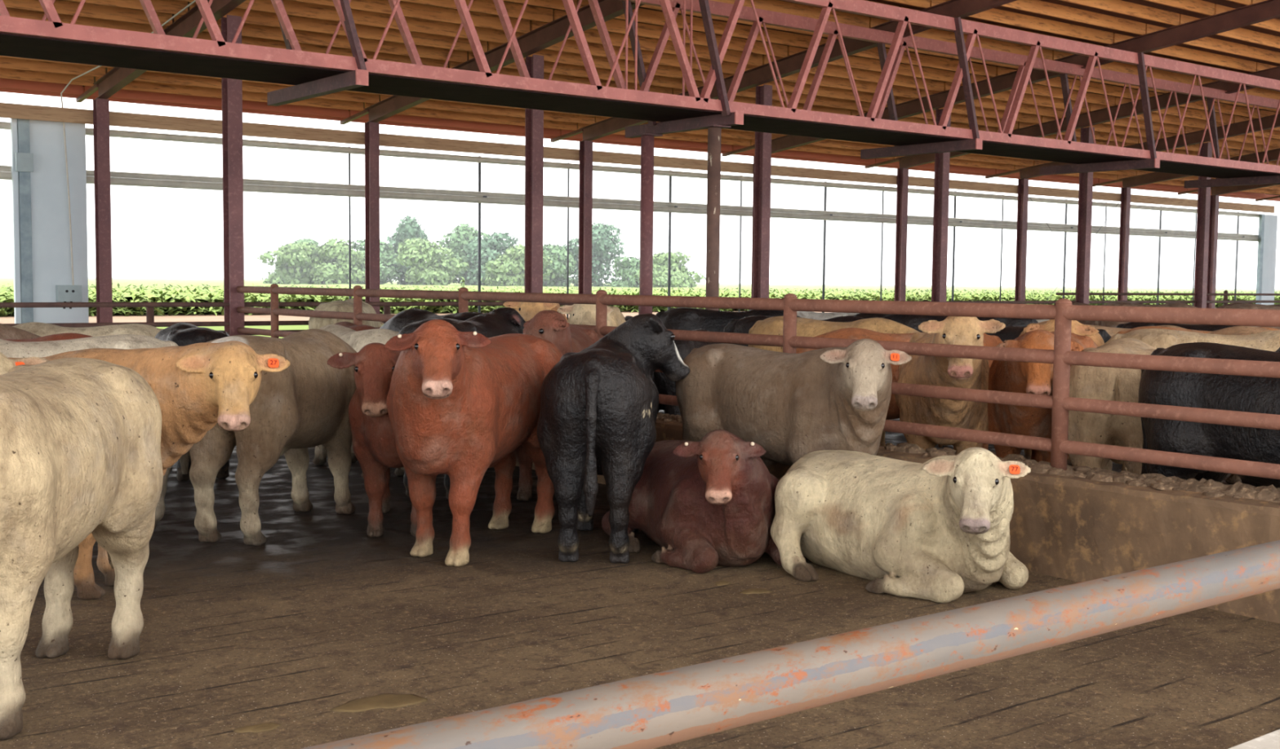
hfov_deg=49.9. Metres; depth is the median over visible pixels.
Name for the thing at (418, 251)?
tree
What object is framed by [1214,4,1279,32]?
roof purlin
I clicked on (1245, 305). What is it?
steer
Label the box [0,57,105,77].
roof purlin
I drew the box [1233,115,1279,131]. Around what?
roof purlin
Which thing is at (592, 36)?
roof purlin
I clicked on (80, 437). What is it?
steer
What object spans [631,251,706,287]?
tree
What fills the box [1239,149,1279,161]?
roof purlin
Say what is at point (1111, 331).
steer
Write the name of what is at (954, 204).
curtain rod
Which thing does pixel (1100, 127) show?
roof purlin
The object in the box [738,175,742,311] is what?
pole
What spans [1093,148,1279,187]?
rafter
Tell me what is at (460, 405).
steer
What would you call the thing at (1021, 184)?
wire
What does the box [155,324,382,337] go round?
ground
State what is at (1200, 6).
roof purlin
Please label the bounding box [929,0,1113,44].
roof purlin
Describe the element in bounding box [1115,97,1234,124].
roof purlin
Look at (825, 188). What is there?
curtain rod
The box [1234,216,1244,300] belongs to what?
curtain rod
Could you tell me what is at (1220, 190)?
rafter
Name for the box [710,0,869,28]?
roof purlin
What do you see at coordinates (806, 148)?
roof purlin
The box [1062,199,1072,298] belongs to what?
curtain rod
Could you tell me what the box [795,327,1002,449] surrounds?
steer
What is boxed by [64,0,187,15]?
roof purlin
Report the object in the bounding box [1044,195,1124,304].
wire
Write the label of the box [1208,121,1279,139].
roof purlin
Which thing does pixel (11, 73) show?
roof purlin
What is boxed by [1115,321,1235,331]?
steer
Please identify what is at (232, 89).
steel post
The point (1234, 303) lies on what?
steer
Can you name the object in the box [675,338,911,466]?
steer
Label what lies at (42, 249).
metal panel
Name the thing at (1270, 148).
roof purlin
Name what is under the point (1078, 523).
divider
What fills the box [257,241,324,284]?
tree
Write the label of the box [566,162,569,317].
steel post
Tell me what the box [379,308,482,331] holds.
steer
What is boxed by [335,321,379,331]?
steer
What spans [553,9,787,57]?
roof purlin
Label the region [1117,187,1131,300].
steel post
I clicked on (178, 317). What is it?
ground
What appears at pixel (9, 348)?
steer
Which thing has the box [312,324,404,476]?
steer
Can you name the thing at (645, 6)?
roof purlin
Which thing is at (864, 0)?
roof purlin
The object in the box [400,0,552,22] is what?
roof purlin
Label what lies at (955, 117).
roof purlin
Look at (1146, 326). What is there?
steer
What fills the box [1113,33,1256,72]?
roof purlin
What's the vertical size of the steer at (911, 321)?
1.438 m
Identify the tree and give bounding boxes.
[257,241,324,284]
[274,238,326,284]
[308,237,364,284]
[346,239,405,284]
[386,213,427,284]
[395,237,470,285]
[435,222,493,284]
[463,231,519,285]
[480,244,556,286]
[519,243,577,286]
[562,222,624,286]
[608,255,653,287]
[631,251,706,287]
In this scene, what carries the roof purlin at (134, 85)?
attached to the ceiling
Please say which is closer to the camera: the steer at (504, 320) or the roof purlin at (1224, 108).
the steer at (504, 320)
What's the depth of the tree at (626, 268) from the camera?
203.84 m
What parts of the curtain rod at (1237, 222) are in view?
rod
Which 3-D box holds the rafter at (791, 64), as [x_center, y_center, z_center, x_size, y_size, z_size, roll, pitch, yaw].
[6.457,-5.773,18.782,0.160,3.348,27.180,-2,5,-38]
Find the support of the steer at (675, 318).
on the floor
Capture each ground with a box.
[0,275,1217,315]
[0,306,1217,323]
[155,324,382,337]
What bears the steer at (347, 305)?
on the floor
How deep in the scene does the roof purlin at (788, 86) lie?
27.09 m
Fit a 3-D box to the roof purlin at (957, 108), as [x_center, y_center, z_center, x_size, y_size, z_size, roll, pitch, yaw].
[7.201,-5.718,29.825,4.860,0.203,0.038,-2,5,-38]
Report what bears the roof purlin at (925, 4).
attached to the ceiling
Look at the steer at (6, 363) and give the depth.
6.35 m
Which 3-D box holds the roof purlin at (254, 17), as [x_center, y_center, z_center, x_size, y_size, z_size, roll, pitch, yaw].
[-4.407,-5.221,20.820,4.860,0.203,0.038,-2,5,-38]
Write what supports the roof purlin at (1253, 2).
attached to the ceiling
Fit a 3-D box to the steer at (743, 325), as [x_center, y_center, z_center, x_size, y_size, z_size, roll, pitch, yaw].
[2.065,0.018,15.677,2.297,1.382,0.835,1,4,1]
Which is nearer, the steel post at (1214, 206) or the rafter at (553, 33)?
the rafter at (553, 33)
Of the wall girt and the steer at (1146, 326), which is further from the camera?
the wall girt
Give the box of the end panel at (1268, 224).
[1255,213,1277,305]
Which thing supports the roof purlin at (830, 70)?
attached to the ceiling
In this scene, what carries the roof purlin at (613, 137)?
attached to the ceiling
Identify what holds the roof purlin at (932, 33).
attached to the ceiling
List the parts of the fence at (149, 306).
fence post, rail, rail, fence post, rail, rail, fence post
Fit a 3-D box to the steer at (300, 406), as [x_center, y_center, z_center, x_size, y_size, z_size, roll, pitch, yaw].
[-2.461,0.372,9.843,0.832,1.377,2.109,2,4,14]
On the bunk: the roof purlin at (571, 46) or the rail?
the rail
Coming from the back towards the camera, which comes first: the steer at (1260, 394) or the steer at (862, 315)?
the steer at (862, 315)
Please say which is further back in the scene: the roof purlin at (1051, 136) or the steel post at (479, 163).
the roof purlin at (1051, 136)
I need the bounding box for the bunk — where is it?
[1228,728,1279,748]
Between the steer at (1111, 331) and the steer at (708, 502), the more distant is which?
the steer at (1111, 331)
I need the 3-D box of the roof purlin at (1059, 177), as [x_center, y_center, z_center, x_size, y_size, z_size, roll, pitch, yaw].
[11.842,-5.756,39.837,4.860,0.203,0.038,-2,5,-38]
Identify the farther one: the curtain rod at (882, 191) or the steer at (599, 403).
the curtain rod at (882, 191)
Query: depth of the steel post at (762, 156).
24.69 m
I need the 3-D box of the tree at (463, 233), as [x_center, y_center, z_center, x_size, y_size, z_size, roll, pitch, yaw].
[-26.764,-18.052,211.127,9.868,10.610,9.884,-2,5,-38]
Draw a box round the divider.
[515,412,1279,622]
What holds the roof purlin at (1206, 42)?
attached to the ceiling
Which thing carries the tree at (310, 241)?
on the ground at (1, 277)
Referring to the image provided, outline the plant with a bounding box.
[454,276,465,288]
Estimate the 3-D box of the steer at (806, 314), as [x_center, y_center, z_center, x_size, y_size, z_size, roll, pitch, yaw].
[2.443,-0.216,19.102,2.307,1.393,0.784,1,4,9]
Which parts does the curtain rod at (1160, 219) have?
rod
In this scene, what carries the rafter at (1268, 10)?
on the truss
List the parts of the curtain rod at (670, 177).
rod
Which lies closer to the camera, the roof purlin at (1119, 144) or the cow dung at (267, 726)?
the cow dung at (267, 726)
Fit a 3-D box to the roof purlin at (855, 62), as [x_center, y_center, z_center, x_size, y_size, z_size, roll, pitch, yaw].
[4.493,-5.662,25.320,4.860,0.203,0.038,-2,5,-38]
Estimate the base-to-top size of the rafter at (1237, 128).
3.348 m
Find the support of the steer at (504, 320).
on the floor
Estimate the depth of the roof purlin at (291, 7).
20.37 m
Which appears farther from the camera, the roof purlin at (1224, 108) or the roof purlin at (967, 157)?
the roof purlin at (967, 157)
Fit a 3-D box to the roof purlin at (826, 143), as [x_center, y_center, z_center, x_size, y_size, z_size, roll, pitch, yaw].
[4.878,-5.498,32.832,4.860,0.203,0.038,-2,5,-38]
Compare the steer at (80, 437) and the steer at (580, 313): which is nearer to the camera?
the steer at (80, 437)
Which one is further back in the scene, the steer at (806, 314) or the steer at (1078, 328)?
the steer at (806, 314)
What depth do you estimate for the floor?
6.59 m
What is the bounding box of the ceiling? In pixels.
[82,0,1279,195]
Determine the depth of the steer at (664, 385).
12.25 m
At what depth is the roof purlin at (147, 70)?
23.16 m
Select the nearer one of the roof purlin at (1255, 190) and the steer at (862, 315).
the steer at (862, 315)
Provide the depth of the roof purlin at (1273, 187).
45.18 m
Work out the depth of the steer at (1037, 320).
18.23 m
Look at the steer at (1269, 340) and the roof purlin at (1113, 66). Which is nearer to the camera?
the steer at (1269, 340)
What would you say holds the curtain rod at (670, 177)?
on the floor
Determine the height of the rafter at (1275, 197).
3.348 m
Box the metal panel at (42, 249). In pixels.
[10,118,88,323]
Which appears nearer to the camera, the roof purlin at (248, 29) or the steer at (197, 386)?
the steer at (197, 386)
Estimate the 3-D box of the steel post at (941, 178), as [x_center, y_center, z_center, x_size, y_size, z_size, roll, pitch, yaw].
[6.061,-2.703,27.755,0.320,5.254,0.320,-2,5,-38]
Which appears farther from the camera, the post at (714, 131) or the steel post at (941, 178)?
the steel post at (941, 178)
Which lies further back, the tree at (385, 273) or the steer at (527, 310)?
the tree at (385, 273)
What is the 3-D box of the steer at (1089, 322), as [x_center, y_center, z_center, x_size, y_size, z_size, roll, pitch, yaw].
[9.571,-0.827,29.147,2.297,1.391,0.783,2,4,25]
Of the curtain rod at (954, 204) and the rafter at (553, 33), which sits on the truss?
the rafter at (553, 33)
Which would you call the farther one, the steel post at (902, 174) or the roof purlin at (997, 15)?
the steel post at (902, 174)
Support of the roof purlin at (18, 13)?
attached to the ceiling
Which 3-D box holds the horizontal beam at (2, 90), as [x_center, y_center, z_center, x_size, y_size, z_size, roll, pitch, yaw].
[2.993,-5.398,33.390,74.000,0.245,0.040,-2,5,-38]
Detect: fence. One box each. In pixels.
[0,289,1279,334]
[236,283,1279,479]
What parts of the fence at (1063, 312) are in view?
fence post, fence post, fence post, fence post, rail, rail, rail, fence post, rail, fence post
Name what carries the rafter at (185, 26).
on the truss
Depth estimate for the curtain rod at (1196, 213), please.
44.53 m
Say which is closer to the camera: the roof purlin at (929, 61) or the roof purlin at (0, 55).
the roof purlin at (0, 55)
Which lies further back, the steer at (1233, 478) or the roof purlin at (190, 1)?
the roof purlin at (190, 1)
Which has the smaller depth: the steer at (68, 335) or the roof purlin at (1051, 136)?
the steer at (68, 335)
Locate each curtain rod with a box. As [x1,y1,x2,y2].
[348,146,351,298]
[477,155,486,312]
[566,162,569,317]
[667,169,677,309]
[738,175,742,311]
[822,181,832,312]
[880,191,884,300]
[951,191,961,300]
[999,194,1004,300]
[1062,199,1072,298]
[1102,206,1106,304]
[1156,210,1167,304]
[1191,213,1196,306]
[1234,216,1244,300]
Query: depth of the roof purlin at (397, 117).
27.78 m
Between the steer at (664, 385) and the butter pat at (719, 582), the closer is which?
the butter pat at (719, 582)
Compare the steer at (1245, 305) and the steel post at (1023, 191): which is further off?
the steel post at (1023, 191)
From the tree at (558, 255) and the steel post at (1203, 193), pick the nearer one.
the steel post at (1203, 193)
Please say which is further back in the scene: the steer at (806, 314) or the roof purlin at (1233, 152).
the roof purlin at (1233, 152)
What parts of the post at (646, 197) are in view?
cap plate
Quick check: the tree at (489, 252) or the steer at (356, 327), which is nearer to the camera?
the steer at (356, 327)
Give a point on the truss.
(312, 74)
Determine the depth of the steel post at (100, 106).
22.66 m
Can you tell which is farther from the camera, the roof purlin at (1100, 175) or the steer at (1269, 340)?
the roof purlin at (1100, 175)
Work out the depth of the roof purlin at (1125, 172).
39.72 m
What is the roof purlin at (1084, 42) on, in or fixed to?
attached to the ceiling
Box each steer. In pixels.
[0,323,41,339]
[0,333,190,529]
[0,351,50,374]
[0,357,163,739]
[1,332,92,342]
[8,340,289,599]
[12,321,163,337]
[154,322,229,480]
[189,328,357,545]
[308,298,383,328]
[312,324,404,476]
[327,342,417,537]
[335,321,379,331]
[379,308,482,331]
[384,319,562,566]
[396,306,525,497]
[502,301,567,321]
[515,310,600,501]
[537,313,689,563]
[556,303,626,326]
[601,429,782,573]
[652,328,722,415]
[655,306,801,332]
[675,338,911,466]
[723,315,863,346]
[747,315,919,445]
[770,446,1031,602]
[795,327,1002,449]
[796,311,860,319]
[852,313,888,318]
[881,314,1038,332]
[894,315,1005,454]
[985,325,1111,342]
[987,329,1098,466]
[1018,319,1104,465]
[1035,319,1049,322]
[1067,337,1155,474]
[1071,302,1102,325]
[1084,324,1186,336]
[1094,302,1200,327]
[1103,328,1279,471]
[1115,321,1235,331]
[1116,325,1279,333]
[1137,342,1279,487]
[1207,325,1271,484]
[1215,302,1279,308]
[1223,302,1279,328]
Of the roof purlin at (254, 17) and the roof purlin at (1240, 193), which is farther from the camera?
the roof purlin at (1240, 193)
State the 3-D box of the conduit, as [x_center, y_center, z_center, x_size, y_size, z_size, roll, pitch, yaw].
[-7.066,-3.330,19.904,0.200,4.152,7.416,-3,5,-41]
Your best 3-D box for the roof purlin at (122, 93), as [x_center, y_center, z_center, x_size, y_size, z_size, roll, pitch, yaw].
[-7.505,-4.927,24.829,4.860,0.203,0.038,-2,5,-38]
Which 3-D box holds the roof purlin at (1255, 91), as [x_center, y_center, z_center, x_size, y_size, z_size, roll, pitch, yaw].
[13.394,-6.104,29.820,4.860,0.203,0.038,-2,5,-38]
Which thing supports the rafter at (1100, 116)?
on the truss
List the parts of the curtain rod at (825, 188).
rod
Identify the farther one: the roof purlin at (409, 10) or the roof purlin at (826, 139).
the roof purlin at (826, 139)
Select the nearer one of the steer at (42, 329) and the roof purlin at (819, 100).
the steer at (42, 329)
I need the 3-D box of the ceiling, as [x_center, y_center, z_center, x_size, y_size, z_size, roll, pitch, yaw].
[11.386,-6.293,22.521,74.000,3.266,27.250,-2,5,-38]
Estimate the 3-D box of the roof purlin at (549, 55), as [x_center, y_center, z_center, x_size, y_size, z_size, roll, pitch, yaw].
[-0.538,-5.387,23.822,4.860,0.203,0.038,-2,5,-38]
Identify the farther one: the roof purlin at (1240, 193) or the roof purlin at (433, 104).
the roof purlin at (1240, 193)
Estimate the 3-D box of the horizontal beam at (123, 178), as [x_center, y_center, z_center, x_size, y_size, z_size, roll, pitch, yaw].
[0.750,-3.749,30.904,51.300,0.227,0.130,-2,5,-38]
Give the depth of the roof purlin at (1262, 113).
32.47 m
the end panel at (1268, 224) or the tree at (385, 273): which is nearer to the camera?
the end panel at (1268, 224)
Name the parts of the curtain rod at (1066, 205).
rod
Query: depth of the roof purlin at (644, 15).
22.02 m
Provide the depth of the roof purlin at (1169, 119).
32.28 m
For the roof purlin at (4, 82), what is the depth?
22.89 m
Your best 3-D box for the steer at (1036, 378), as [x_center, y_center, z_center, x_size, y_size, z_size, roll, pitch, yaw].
[3.057,0.358,10.408,0.844,1.437,2.396,3,4,27]
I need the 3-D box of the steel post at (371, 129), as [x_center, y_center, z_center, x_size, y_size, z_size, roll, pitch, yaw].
[-5.013,-2.368,25.758,0.200,4.640,0.200,-2,5,-38]
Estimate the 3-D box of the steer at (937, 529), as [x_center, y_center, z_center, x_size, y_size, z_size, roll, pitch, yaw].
[1.591,0.764,8.044,1.162,0.918,2.284,-2,4,-29]
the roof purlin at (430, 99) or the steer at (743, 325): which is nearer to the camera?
the steer at (743, 325)
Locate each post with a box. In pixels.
[93,97,112,322]
[221,14,244,335]
[364,121,379,313]
[524,54,543,293]
[578,140,592,293]
[632,133,662,314]
[698,124,730,310]
[751,155,754,297]
[752,84,772,297]
[894,168,908,301]
[931,108,951,302]
[1014,178,1028,300]
[1075,126,1094,304]
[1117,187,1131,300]
[1193,142,1212,307]
[1206,195,1219,307]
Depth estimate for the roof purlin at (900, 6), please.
23.50 m
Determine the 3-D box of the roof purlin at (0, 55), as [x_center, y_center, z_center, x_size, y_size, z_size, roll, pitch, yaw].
[-10.213,-4.872,20.324,4.860,0.203,0.038,-2,5,-38]
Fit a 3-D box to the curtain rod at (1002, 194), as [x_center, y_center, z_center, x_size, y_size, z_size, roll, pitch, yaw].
[10.103,-2.863,38.485,0.040,4.300,0.040,-2,5,-38]
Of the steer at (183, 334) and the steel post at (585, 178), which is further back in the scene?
the steel post at (585, 178)
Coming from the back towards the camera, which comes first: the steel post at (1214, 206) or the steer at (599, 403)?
the steel post at (1214, 206)
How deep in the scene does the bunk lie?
3.78 m
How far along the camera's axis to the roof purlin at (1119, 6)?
22.45 m
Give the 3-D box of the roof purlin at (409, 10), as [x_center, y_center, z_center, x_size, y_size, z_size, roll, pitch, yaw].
[-3.633,-5.294,19.818,4.860,0.203,0.038,-2,5,-38]
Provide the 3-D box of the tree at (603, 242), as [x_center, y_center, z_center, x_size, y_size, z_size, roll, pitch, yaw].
[-7.366,-18.192,213.745,9.291,11.059,11.134,-2,5,-38]
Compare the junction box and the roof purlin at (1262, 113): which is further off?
the roof purlin at (1262, 113)
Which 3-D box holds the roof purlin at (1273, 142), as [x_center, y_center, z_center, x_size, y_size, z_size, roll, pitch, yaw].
[15.327,-6.086,35.327,4.860,0.203,0.038,-2,5,-38]
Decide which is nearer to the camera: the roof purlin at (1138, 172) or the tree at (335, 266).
the roof purlin at (1138, 172)
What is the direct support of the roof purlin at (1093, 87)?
attached to the ceiling
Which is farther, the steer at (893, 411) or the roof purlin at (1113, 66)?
the roof purlin at (1113, 66)
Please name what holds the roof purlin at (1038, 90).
attached to the ceiling
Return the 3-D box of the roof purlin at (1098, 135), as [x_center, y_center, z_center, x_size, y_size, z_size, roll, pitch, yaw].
[10.683,-5.847,33.328,4.860,0.203,0.038,-2,5,-38]
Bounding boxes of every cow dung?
[232,721,281,732]
[329,693,427,711]
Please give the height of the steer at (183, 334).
1.323 m
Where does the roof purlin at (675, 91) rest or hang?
attached to the ceiling
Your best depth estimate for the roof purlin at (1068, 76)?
27.63 m
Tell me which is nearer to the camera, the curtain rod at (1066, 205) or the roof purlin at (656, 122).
the roof purlin at (656, 122)
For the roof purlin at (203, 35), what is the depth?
21.94 m
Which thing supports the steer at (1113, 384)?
on the floor
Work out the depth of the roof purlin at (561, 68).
24.45 m
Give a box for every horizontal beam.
[0,86,1279,201]
[0,121,1259,217]
[0,164,1257,241]
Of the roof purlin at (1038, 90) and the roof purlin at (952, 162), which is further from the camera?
the roof purlin at (952, 162)
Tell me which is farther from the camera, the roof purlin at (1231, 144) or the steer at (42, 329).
the roof purlin at (1231, 144)
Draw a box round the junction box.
[55,284,81,308]
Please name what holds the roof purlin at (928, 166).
attached to the ceiling
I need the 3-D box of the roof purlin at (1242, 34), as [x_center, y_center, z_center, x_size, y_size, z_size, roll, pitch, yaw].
[11.073,-6.085,24.813,4.860,0.203,0.038,-2,5,-38]
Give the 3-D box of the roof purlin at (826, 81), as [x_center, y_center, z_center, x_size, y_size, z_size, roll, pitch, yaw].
[3.719,-5.589,26.322,4.860,0.203,0.038,-2,5,-38]
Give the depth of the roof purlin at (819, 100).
27.85 m
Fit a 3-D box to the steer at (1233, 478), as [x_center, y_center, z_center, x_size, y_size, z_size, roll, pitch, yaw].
[5.665,0.279,12.179,2.317,1.405,0.791,3,5,33]
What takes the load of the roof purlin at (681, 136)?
attached to the ceiling
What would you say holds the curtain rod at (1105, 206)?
on the floor
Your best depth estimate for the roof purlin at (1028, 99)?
29.13 m
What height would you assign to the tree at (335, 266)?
8.488 m
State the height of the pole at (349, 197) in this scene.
4.300 m
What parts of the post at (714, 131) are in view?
cap plate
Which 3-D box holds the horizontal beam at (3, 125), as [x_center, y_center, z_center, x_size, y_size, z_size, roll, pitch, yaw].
[0.757,-4.502,30.853,51.300,0.117,0.120,-2,5,-38]
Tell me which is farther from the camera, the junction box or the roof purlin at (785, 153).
the roof purlin at (785, 153)
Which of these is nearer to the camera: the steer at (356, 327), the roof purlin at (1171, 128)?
the steer at (356, 327)
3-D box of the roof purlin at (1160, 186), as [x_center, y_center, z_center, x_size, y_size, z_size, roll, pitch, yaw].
[15.712,-5.921,42.839,4.860,0.203,0.038,-2,5,-38]
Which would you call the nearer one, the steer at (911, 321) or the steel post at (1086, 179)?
the steer at (911, 321)
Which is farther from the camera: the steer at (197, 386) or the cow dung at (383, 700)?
the steer at (197, 386)
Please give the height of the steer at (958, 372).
1.565 m
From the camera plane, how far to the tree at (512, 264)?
199.90 m
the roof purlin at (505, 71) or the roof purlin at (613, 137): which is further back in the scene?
the roof purlin at (613, 137)
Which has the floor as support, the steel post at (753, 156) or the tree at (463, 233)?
the steel post at (753, 156)
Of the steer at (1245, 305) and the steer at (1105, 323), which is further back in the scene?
the steer at (1105, 323)
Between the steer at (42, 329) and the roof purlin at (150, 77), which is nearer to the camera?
the steer at (42, 329)
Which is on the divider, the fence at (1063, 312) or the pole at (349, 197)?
the fence at (1063, 312)
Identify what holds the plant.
on the ground at (178, 317)
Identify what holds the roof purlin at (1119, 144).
attached to the ceiling
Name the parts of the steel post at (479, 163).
rod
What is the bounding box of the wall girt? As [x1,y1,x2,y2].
[0,102,1274,213]
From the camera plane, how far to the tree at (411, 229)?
211.32 m
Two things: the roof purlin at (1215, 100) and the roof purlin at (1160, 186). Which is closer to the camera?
the roof purlin at (1215, 100)
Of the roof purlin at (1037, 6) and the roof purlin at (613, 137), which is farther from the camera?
the roof purlin at (613, 137)
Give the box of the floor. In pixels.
[0,409,1279,748]
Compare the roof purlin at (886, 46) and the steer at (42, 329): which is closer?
the steer at (42, 329)
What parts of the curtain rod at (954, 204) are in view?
rod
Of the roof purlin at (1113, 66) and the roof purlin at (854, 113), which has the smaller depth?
the roof purlin at (1113, 66)
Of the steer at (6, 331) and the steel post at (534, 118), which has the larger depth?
the steel post at (534, 118)
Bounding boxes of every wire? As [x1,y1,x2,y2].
[1021,184,1099,305]
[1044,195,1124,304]
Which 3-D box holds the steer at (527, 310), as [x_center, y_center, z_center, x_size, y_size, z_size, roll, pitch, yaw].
[-1.313,-0.252,17.649,0.856,1.588,2.096,0,4,-4]
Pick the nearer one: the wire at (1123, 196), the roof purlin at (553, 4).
the roof purlin at (553, 4)
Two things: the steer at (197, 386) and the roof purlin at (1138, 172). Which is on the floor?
the steer at (197, 386)
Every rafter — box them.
[75,0,246,102]
[340,0,644,124]
[550,0,1017,142]
[722,0,1279,156]
[864,66,1279,168]
[985,113,1279,179]
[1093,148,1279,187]
[1177,183,1277,195]
[1255,195,1279,201]
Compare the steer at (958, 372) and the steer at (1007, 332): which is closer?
the steer at (958, 372)
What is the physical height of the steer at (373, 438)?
1.324 m
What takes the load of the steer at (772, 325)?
on the floor
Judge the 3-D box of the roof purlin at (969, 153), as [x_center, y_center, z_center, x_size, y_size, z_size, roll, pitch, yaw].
[9.134,-5.700,35.332,4.860,0.203,0.038,-2,5,-38]
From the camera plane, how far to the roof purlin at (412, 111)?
27.33 m
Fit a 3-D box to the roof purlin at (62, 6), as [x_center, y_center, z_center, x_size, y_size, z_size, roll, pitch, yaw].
[-8.664,-5.019,18.320,4.860,0.203,0.038,-2,5,-38]
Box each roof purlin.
[0,55,114,68]
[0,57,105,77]
[0,67,93,86]
[0,78,82,94]
[2,0,172,26]
[6,7,152,33]
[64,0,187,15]
[84,85,348,117]
[95,76,363,111]
[106,67,378,103]
[146,70,392,96]
[162,26,448,67]
[173,14,466,62]
[177,0,195,2]
[189,1,487,53]
[235,0,507,44]
[288,0,529,33]
[349,108,559,136]
[364,101,577,130]
[380,94,595,124]
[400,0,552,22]
[430,98,610,117]
[448,61,672,94]
[467,51,687,89]
[488,41,709,81]
[502,0,577,10]
[515,32,737,74]
[530,21,762,66]
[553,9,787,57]
[560,128,732,151]
[577,0,812,48]
[577,123,750,146]
[595,116,755,139]
[639,4,837,39]
[656,121,786,135]
[672,88,850,115]
[694,80,871,111]
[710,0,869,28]
[722,73,895,104]
[732,145,875,164]
[744,64,918,98]
[750,139,893,159]
[762,55,944,92]
[771,133,893,150]
[787,46,962,84]
[818,38,995,77]
[826,138,893,146]
[850,109,995,132]
[863,0,898,7]
[869,17,1052,60]
[875,158,995,174]
[883,0,929,8]
[884,44,1018,69]
[884,104,1017,129]
[893,155,1013,170]
[895,96,1041,124]
[900,6,1082,42]
[919,88,1065,118]
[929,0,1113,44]
[943,81,1089,112]
[951,154,1033,166]
[968,153,1051,162]
[969,74,1115,106]
[995,66,1141,100]
[995,127,1115,146]
[995,168,1098,183]
[1000,0,1146,35]
[1013,164,1116,179]
[1017,121,1138,144]
[1033,160,1136,176]
[1040,115,1161,139]
[1052,50,1196,85]
[1058,0,1179,26]
[1064,111,1184,133]
[1066,74,1168,93]
[1084,42,1226,70]
[1089,103,1208,128]
[1097,178,1187,191]
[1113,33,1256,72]
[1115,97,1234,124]
[1116,142,1213,157]
[1116,174,1184,186]
[1136,170,1213,181]
[1137,137,1239,156]
[1143,0,1214,16]
[1145,23,1279,63]
[1148,91,1259,118]
[1160,131,1262,151]
[1168,91,1279,111]
[1178,13,1279,48]
[1184,126,1279,146]
[1186,187,1265,198]
[1196,76,1279,99]
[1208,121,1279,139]
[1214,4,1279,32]
[1220,154,1279,165]
[1226,0,1251,5]
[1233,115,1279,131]
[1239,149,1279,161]
[1241,187,1279,195]
[1251,0,1266,4]
[1256,62,1277,71]
[1259,110,1279,117]
[1259,184,1279,190]
[1262,145,1279,151]
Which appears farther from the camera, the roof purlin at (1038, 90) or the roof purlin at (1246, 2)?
the roof purlin at (1038, 90)
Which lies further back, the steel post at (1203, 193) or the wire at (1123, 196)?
the wire at (1123, 196)
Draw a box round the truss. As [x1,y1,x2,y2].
[0,0,1279,188]
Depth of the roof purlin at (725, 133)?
30.54 m
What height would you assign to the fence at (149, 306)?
1.670 m
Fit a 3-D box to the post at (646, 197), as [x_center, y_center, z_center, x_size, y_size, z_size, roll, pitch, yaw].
[0.087,-1.445,19.235,0.300,3.780,0.300,-2,5,-38]
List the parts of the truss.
diagonal rod, diagonal rod, diagonal rod, diagonal rod, cross arm, diagonal rod, diagonal rod, diagonal rod, diagonal rod, diagonal rod, diagonal rod, vertical rod, vertical rod, cross arm, vertical rod, vertical rod, diagonal rod, diagonal rod, diagonal rod, diagonal rod, diagonal rod, diagonal rod, cross arm, diagonal rod, diagonal rod, diagonal rod, diagonal rod, diagonal rod, diagonal rod, diagonal rod, cross arm, diagonal rod, diagonal rod, diagonal rod, diagonal rod, diagonal rod, diagonal rod, diagonal rod, diagonal rod, diagonal rod, diagonal rod, diagonal rod, diagonal rod, cross arm, diagonal rod, diagonal rod, diagonal rod, diagonal rod, diagonal rod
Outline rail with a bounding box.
[299,539,1279,748]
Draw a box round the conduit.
[60,0,195,284]
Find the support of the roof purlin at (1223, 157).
attached to the ceiling
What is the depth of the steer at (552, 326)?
10.54 m
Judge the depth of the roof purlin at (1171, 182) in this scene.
42.50 m
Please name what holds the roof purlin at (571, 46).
attached to the ceiling
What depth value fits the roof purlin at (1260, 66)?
27.44 m
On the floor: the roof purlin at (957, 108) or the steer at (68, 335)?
the steer at (68, 335)
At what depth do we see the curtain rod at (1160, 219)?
43.26 m
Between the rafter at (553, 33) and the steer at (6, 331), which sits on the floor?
the steer at (6, 331)
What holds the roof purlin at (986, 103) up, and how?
attached to the ceiling
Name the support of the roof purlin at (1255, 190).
attached to the rafter at (1275, 197)

